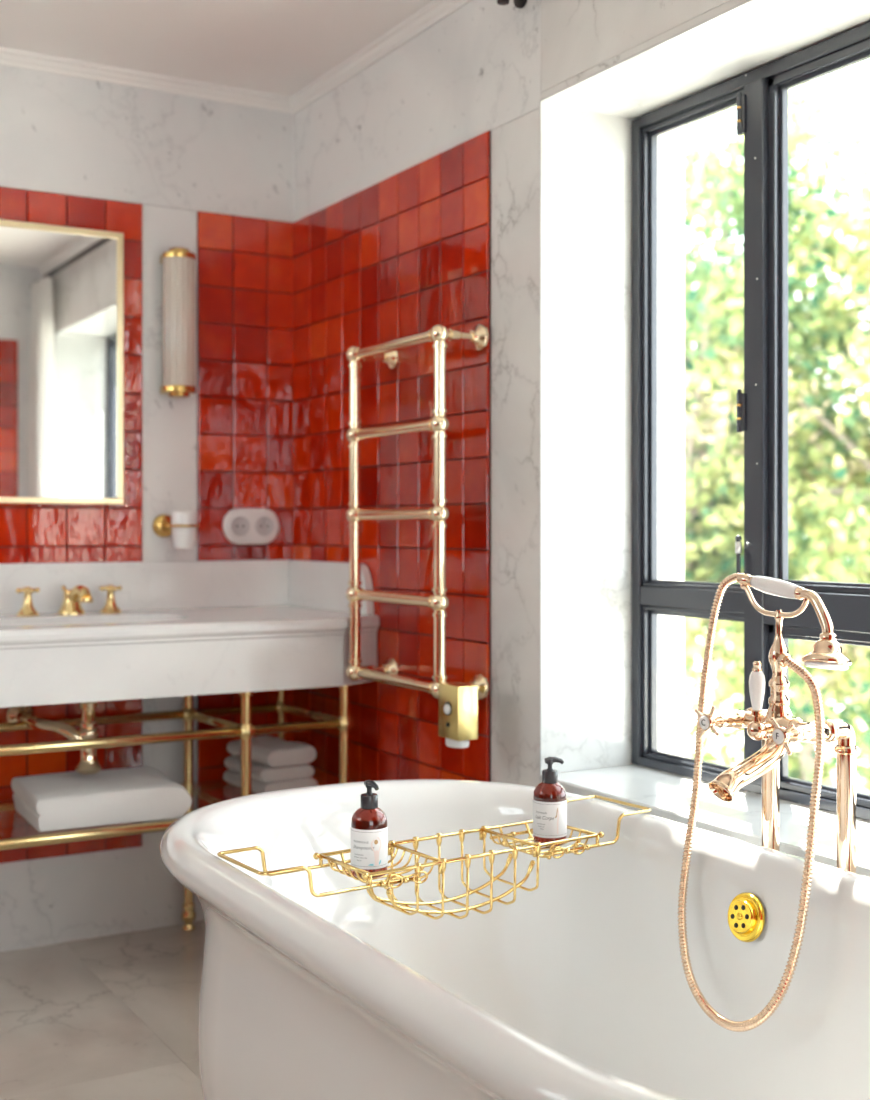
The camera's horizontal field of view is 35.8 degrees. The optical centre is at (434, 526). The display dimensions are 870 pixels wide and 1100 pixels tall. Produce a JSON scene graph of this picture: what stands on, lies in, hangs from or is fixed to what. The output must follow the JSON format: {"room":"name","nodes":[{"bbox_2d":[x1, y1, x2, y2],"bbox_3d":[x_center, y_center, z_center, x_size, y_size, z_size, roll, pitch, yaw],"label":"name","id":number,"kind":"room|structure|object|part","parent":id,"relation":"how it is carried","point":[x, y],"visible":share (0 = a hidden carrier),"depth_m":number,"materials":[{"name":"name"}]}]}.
{"room":"bathroom","nodes":[
{"label":"bathroom","id":0,"kind":"room"},
{"bbox_2d":[0,921,204,1099],"bbox_3d":[-0.269,1.105,0.546,3.384,0.050,5.915,0,0,-30],"label":"floor","id":1,"kind":"structure","parent":0,"point":[109,1017],"depth_m":2.97,"materials":[{"name":"stone"}]},
{"bbox_2d":[0,685,352,930],"bbox_3d":[-1.061,0.733,3.115,1.778,0.694,0.510,0,0,-30],"label":"frame","id":2,"kind":"object","parent":1,"relation":"on","point":[246,730],"visible":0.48,"depth_m":3.29,"materials":[{"name":"gold metal"}]},
{"bbox_3d":[-0.959,0.687,2.901,1.702,0.023,0.023,0,0,-30],"label":"rail","id":3,"kind":"part","parent":2,"relation":"part of","materials":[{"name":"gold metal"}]},
{"bbox_2d":[11,766,191,831],"bbox_3d":[-0.793,0.637,3.191,0.367,0.083,0.303,0,0,-30],"label":"folded towel","id":4,"kind":"object","parent":2,"relation":"on","point":[73,799],"visible":0.99,"depth_m":3.09,"materials":[{"name":"white fabric"}]},
{"bbox_3d":[-1.180,0.702,3.319,1.740,0.023,0.023,0,0,-30],"label":"rail","id":5,"kind":"part","parent":2,"relation":"part of","materials":[{"name":"gold metal"}]},
{"bbox_3d":[-1.180,0.502,3.319,1.740,0.023,0.023,0,0,-30],"label":"rail","id":6,"kind":"part","parent":2,"relation":"part of","materials":[{"name":"gold metal"}]},
{"bbox_3d":[-0.959,0.484,2.901,1.702,0.023,0.023,0,0,-30],"label":"rail","id":7,"kind":"part","parent":2,"relation":"part of","materials":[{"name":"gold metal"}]},
{"bbox_3d":[-0.661,0.733,3.621,0.038,0.694,0.038,0,0,-30],"label":"post","id":8,"kind":"part","parent":2,"relation":"part of","materials":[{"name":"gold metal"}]},
{"bbox_2d":[0,560,379,707],"bbox_3d":[-1.045,0.239,3.109,1.822,0.292,0.580,0,0,-30],"label":"sink","id":9,"kind":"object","parent":2,"relation":"on","point":[182,628],"depth_m":3.22,"materials":[{"name":"white ceramic"}]},
{"bbox_2d":[4,702,101,774],"bbox_3d":[-0.946,0.467,3.313,0.359,0.242,0.098,0,0,45],"label":"trap","id":10,"kind":"object","parent":9,"relation":"attached to","point":[88,764],"visible":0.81,"depth_m":3.21,"materials":[{"name":"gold metal"}]},
{"bbox_2d":[75,728,101,774],"bbox_3d":[-0.828,0.534,3.221,0.062,0.108,0.062,0,0,-30],"label":"cup","id":11,"kind":"object","parent":10,"relation":"on","point":[88,764],"depth_m":3.20,"materials":[{"name":"metal"}]},
{"bbox_2d":[16,585,121,615],"bbox_3d":[-0.911,0.183,3.393,0.270,0.074,0.136,0,0,-30],"label":"mixer","id":12,"kind":"object","parent":9,"relation":"on","point":[73,598],"visible":1,"depth_m":3.40,"materials":[{"name":"gold metal"}]},
{"bbox_2d":[16,587,39,615],"bbox_3d":[-1.016,0.184,3.366,0.060,0.071,0.061,0,0,-30],"label":"handle","id":13,"kind":"object","parent":12,"relation":"on","point":[27,609],"depth_m":3.35,"materials":[{"name":"gold metal"}]},
{"bbox_3d":[-0.906,0.183,3.395,0.066,0.074,0.136,0,0,-30],"label":"spout","id":14,"kind":"part","parent":12,"relation":"part of","materials":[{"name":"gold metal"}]},
{"bbox_2d":[99,585,121,612],"bbox_3d":[-0.835,0.184,3.471,0.060,0.071,0.061,0,0,-30],"label":"handle","id":15,"kind":"object","parent":12,"relation":"on","point":[110,606],"depth_m":3.46,"materials":[{"name":"gold metal"}]},
{"bbox_2d":[0,605,379,707],"bbox_3d":[-1.045,0.302,3.109,1.822,0.165,0.580,0,0,-30],"label":"countertop","id":16,"kind":"structure","parent":9,"relation":"on","point":[91,656],"depth_m":3.09,"materials":[{"name":"stone"}]},
{"bbox_3d":[-0.555,0.695,3.410,0.021,0.036,0.473,0,0,-27],"label":"cross rail","id":17,"kind":"part","parent":2,"relation":"part of","materials":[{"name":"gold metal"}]},
{"bbox_3d":[-0.555,0.493,3.410,0.021,0.039,0.474,0,0,-27],"label":"cross rail","id":18,"kind":"part","parent":2,"relation":"part of","materials":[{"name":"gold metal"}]},
{"bbox_3d":[-0.448,0.733,3.199,0.038,0.694,0.038,0,0,-30],"label":"post","id":19,"kind":"part","parent":2,"relation":"part of","materials":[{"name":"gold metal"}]},
{"bbox_2d":[223,770,317,792],"bbox_3d":[-0.431,0.659,3.510,0.154,0.039,0.243,0,0,-34],"label":"folded towel","id":20,"kind":"object","parent":2,"relation":"on","point":[232,777],"visible":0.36,"depth_m":3.42,"materials":[{"name":"white fabric"}]},
{"bbox_2d":[224,755,313,781],"bbox_3d":[-0.434,0.622,3.508,0.159,0.040,0.236,0,0,-30],"label":"folded towel","id":21,"kind":"object","parent":20,"relation":"on","point":[260,772],"visible":0.52,"depth_m":3.42,"materials":[{"name":"white fabric"}]},
{"bbox_2d":[227,735,315,766],"bbox_3d":[-0.427,0.581,3.506,0.143,0.048,0.232,0,0,-35],"label":"folded towel","id":22,"kind":"object","parent":21,"relation":"on","point":[267,750],"visible":0.9,"depth_m":3.43,"materials":[{"name":"white fabric"}]},
{"bbox_3d":[-0.428,0.733,3.757,0.038,0.694,0.038,0,0,-30],"label":"post","id":23,"kind":"part","parent":2,"relation":"part of","materials":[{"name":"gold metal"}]},
{"bbox_3d":[-0.326,0.493,3.543,0.021,0.039,0.474,0,0,-26],"label":"cross rail","id":24,"kind":"part","parent":2,"relation":"part of","materials":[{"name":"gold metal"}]},
{"bbox_3d":[-0.224,0.733,3.330,0.038,0.694,0.038,0,0,-30],"label":"post","id":25,"kind":"part","parent":2,"relation":"part of","materials":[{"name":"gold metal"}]},
{"bbox_2d":[160,779,869,1099],"bbox_3d":[0.185,0.780,1.809,0.805,0.600,1.664,0,0,-30],"label":"bathtub","id":26,"kind":"object","parent":1,"relation":"on","point":[576,987],"visible":0.87,"depth_m":2.02,"materials":[{"name":"white ceramic"}]},
{"bbox_2d":[217,795,650,919],"bbox_3d":[0.024,0.536,2.113,0.738,0.128,0.151,0,0,-35],"label":"caddy","id":27,"kind":"object","parent":26,"relation":"on","point":[535,848],"visible":0.89,"depth_m":2.10,"materials":[{"name":"gold metal"}]},
{"bbox_2d":[351,779,387,878],"bbox_3d":[-0.099,0.451,2.027,0.056,0.143,0.056,0,0,-30],"label":"soap bottle","id":28,"kind":"object","parent":27,"relation":"on","point":[369,824],"visible":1,"depth_m":2.01,"materials":[{"name":"red plastic"}]},
{"bbox_3d":[-0.081,0.516,2.038,0.134,0.034,0.148,0,0,-35],"label":"soap dish","id":29,"kind":"part","parent":27,"relation":"part of","materials":[{"name":"gold metal"}]},
{"bbox_2d":[366,826,540,919],"bbox_3d":[0.028,0.548,2.116,0.284,0.104,0.151,0,0,-35],"label":"basket","id":30,"kind":"object","parent":27,"relation":"on","point":[534,850],"depth_m":2.10,"materials":[{"name":"gold metal"}]},
{"bbox_3d":[0.045,0.510,2.128,0.463,0.026,0.151,0,0,-35],"label":"rail","id":31,"kind":"part","parent":27,"relation":"part of","materials":[{"name":"gold metal"}]},
{"bbox_3d":[0.172,0.516,2.215,0.134,0.034,0.148,0,0,-35],"label":"soap dish","id":32,"kind":"part","parent":27,"relation":"part of","materials":[{"name":"gold metal"}]},
{"bbox_2d":[533,757,566,845],"bbox_3d":[0.190,0.451,2.229,0.056,0.143,0.056,0,0,-30],"label":"soap bottle","id":33,"kind":"object","parent":27,"relation":"on","point":[549,796],"visible":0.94,"depth_m":2.21,"materials":[{"name":"red plastic"}]},
{"bbox_2d":[694,584,858,872],"bbox_3d":[0.503,0.583,2.023,0.221,0.995,0.224,0,0,-30],"label":"mixer","id":34,"kind":"object","parent":1,"relation":"on","point":[776,726],"visible":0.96,"depth_m":2.00,"materials":[{"name":"gold metal"}]},
{"bbox_3d":[0.417,0.299,2.063,0.012,0.054,0.054,0,0,-30],"label":"cross handle","id":35,"kind":"part","parent":34,"relation":"part of","materials":[{"name":"gold metal"}]},
{"bbox_3d":[0.457,0.299,2.086,0.090,0.031,0.031,0,0,-30],"label":"valve arm","id":36,"kind":"part","parent":34,"relation":"part of","materials":[{"name":"gold metal"}]},
{"bbox_3d":[0.472,0.354,2.005,0.148,0.100,0.047,0,0,-30],"label":"bath spout","id":37,"kind":"part","parent":34,"relation":"part of","materials":[{"name":"gold metal"}]},
{"bbox_3d":[0.480,0.244,2.009,0.024,0.061,0.024,0,0,-30],"label":"porcelain lever","id":38,"kind":"part","parent":34,"relation":"part of","materials":[{"name":"white ceramic"}]},
{"bbox_2d":[677,573,851,1031],"bbox_3d":[0.466,0.388,1.980,0.197,0.633,0.321,0,0,-30],"label":"shower","id":39,"kind":"object","parent":34,"relation":"on","point":[826,653],"visible":0.98,"depth_m":1.94,"materials":[{"name":"gold metal"}]},
{"bbox_3d":[0.563,0.200,1.939,0.062,0.016,0.063,0,0,-30],"label":"rose plate","id":40,"kind":"part","parent":39,"relation":"part of","materials":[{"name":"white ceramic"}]},
{"bbox_3d":[0.496,0.299,1.928,0.012,0.051,0.051,0,0,-30],"label":"cross handle","id":41,"kind":"part","parent":34,"relation":"part of","materials":[{"name":"gold metal"}]},
{"bbox_3d":[0.535,0.299,1.951,0.090,0.031,0.031,0,0,-30],"label":"valve arm","id":42,"kind":"part","parent":34,"relation":"part of","materials":[{"name":"gold metal"}]},
{"bbox_2d":[0,65,294,951],"bbox_3d":[-1.704,-0.065,3.127,3.600,2.290,0.111,0,0,-30],"label":"wall","id":43,"kind":"structure","parent":0,"point":[213,180],"depth_m":3.63,"materials":[{"name":"white stone"}]},
{"bbox_2d":[0,219,123,503],"bbox_3d":[-0.993,-0.417,3.463,0.388,0.715,0.023,0,0,-30],"label":"wall mirror","id":44,"kind":"object","parent":43,"relation":"attached to","point":[62,287],"visible":1,"depth_m":3.47,"materials":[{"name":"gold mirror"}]},
{"bbox_3d":[-1.002,-0.005,3.478,0.508,1.718,0.011,0,0,-30],"label":"tile panel","id":45,"kind":"part","parent":43,"relation":"part of","materials":[{"name":"red tile"}]},
{"bbox_2d":[0,47,293,113],"bbox_3d":[-1.769,-1.192,3.022,3.184,0.036,0.027,0,0,-30],"label":"trim","id":46,"kind":"structure","parent":43,"relation":"attached to","point":[8,57],"depth_m":3.59,"materials":[{"name":"white paint"}]},
{"bbox_2d":[152,514,199,536],"bbox_3d":[-0.684,-0.003,3.597,0.083,0.062,0.140,0,0,-40],"label":"holder","id":47,"kind":"object","parent":43,"relation":"attached to","point":[161,525],"visible":0.88,"depth_m":3.62,"materials":[{"name":"gold metal"}]},
{"bbox_2d":[171,511,197,547],"bbox_3d":[-0.665,0.007,3.576,0.071,0.097,0.071,0,0,-30],"label":"tumbler","id":48,"kind":"object","parent":47,"relation":"in","point":[182,537],"visible":1,"depth_m":3.55,"materials":[{"name":"white ceramic"}]},
{"bbox_2d":[160,248,195,397],"bbox_3d":[-0.687,-0.545,3.609,0.089,0.394,0.099,0,0,-30],"label":"wall sconce","id":49,"kind":"object","parent":43,"relation":"attached to","point":[178,264],"visible":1,"depth_m":3.57,"materials":[{"name":"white glass"}]},
{"bbox_3d":[-0.523,-0.005,3.757,0.290,1.718,0.010,0,0,-30],"label":"tile panel","id":50,"kind":"part","parent":43,"relation":"part of","materials":[{"name":"red tile"}]},
{"bbox_2d":[222,508,279,543],"bbox_3d":[-0.508,-0.003,3.746,0.168,0.101,0.024,0,0,-30],"label":"wall socket","id":51,"kind":"object","parent":43,"relation":"attached to","point":[239,525],"visible":1,"depth_m":3.74,"materials":[{"name":"white plastic"}]},
{"bbox_2d":[0,0,433,96],"bbox_3d":[-0.163,-1.270,0.608,3.730,0.120,6.015,0,0,-30],"label":"ceiling","id":52,"kind":"structure","parent":0,"point":[274,47],"depth_m":3.31,"materials":[{"name":"white paint"}]},
{"bbox_2d":[292,0,869,786],"bbox_3d":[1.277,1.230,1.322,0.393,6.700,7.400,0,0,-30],"label":"wall","id":53,"kind":"structure","parent":0,"point":[478,171],"depth_m":2.93,"materials":[{"name":"white stone"}]},
{"bbox_2d":[290,0,471,113],"bbox_3d":[0.320,-1.192,2.573,0.027,0.036,2.905,0,0,-30],"label":"trim","id":54,"kind":"structure","parent":53,"relation":"attached to","point":[436,11],"depth_m":3.37,"materials":[{"name":"white paint"}]},
{"bbox_3d":[-0.143,-0.005,3.383,0.012,1.718,1.036,0,0,-30],"label":"tile panel","id":55,"kind":"part","parent":53,"relation":"part of","materials":[{"name":"red tile"}]},
{"bbox_2d":[346,324,488,747],"bbox_3d":[-0.038,0.007,3.046,0.148,0.902,0.566,0,0,-30],"label":"towel radiator","id":56,"kind":"object","parent":53,"relation":"attached to","point":[458,701],"visible":1,"depth_m":2.94,"materials":[{"name":"gold metal"}]},
{"bbox_3d":[-0.193,-0.033,3.249,0.033,0.764,0.033,0,0,-30],"label":"post","id":57,"kind":"part","parent":56,"relation":"part of","materials":[{"name":"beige metal"}]},
{"bbox_3d":[0.011,-0.033,2.899,0.033,0.764,0.033,0,0,-30],"label":"post","id":58,"kind":"part","parent":56,"relation":"part of","materials":[{"name":"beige metal"}]},
{"bbox_2d":[497,0,526,8],"bbox_3d":[0.589,-1.112,2.074,0.062,0.044,1.762,0,0,-30],"label":"rail","id":59,"kind":"object","parent":53,"relation":"attached to","point":[520,4],"visible":1,"depth_m":2.82,"materials":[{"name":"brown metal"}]},
{"bbox_2d":[539,21,869,876],"bbox_3d":[0.758,-0.162,2.249,0.417,1.424,1.453,0,0,-30],"label":"window","id":60,"kind":"structure","parent":53,"relation":"in","point":[660,781],"depth_m":2.56,"materials":[{"name":"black metal"}]},
{"bbox_3d":[0.538,-0.361,2.743,0.037,0.972,0.324,0,0,-30],"label":"sash","id":61,"kind":"part","parent":60,"relation":"part of","materials":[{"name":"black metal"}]},
{"bbox_3d":[0.538,0.328,2.743,0.037,0.321,0.324,0,0,-30],"label":"sash","id":62,"kind":"part","parent":60,"relation":"part of","materials":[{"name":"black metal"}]},
{"bbox_3d":[0.690,0.522,2.210,0.261,0.025,1.450,0,0,-30],"label":"sill","id":63,"kind":"part","parent":60,"relation":"part of","materials":[{"name":"stone"}]},
{"bbox_3d":[0.585,0.060,2.580,0.022,0.090,0.013,0,0,-30],"label":"lever","id":64,"kind":"part","parent":60,"relation":"part of","materials":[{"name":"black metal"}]},
{"bbox_3d":[0.813,-0.365,2.271,0.037,0.966,0.664,0,0,-30],"label":"sash","id":65,"kind":"part","parent":60,"relation":"part of","materials":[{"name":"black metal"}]},
{"bbox_3d":[0.813,0.336,2.271,0.037,0.304,0.664,0,0,-30],"label":"sash","id":66,"kind":"part","parent":60,"relation":"part of","materials":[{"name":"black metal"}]},
{"label":"outside","id":67,"kind":"structure","parent":0,"visible":0},
{"bbox_2d":[685,632,867,793],"bbox_3d":[16.666,4.630,18.380,42.700,0.100,75.000,0,0,-30],"label":"ground","id":68,"kind":"structure","parent":67,"point":[711,682],"depth_m":30.49,"materials":[{"name":"white"}]},
{"bbox_2d":[685,67,869,781],"bbox_3d":[2.342,-0.187,13.760,5.245,9.572,5.504,0,0,-35],"label":"tree","id":69,"kind":"object","parent":68,"relation":"on","point":[717,300],"visible":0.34,"depth_m":12.41,"materials":[{"name":"green plant"}]},
{"bbox_2d":[685,139,869,793],"bbox_3d":[4.621,0.497,12.788,5.350,8.220,5.533,0,0,-44],"label":"tree","id":70,"kind":"object","parent":68,"relation":"on","point":[853,683],"visible":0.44,"depth_m":12.21,"materials":[{"name":"green plant"}]},
{"bbox_2d":[692,396,869,782],"bbox_3d":[6.408,1.138,22.135,6.238,7.113,7.047,0,0,35],"label":"tree","id":71,"kind":"object","parent":68,"relation":"on","point":[805,759],"visible":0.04,"depth_m":22.30,"materials":[{"name":"green plant"}]}
]}

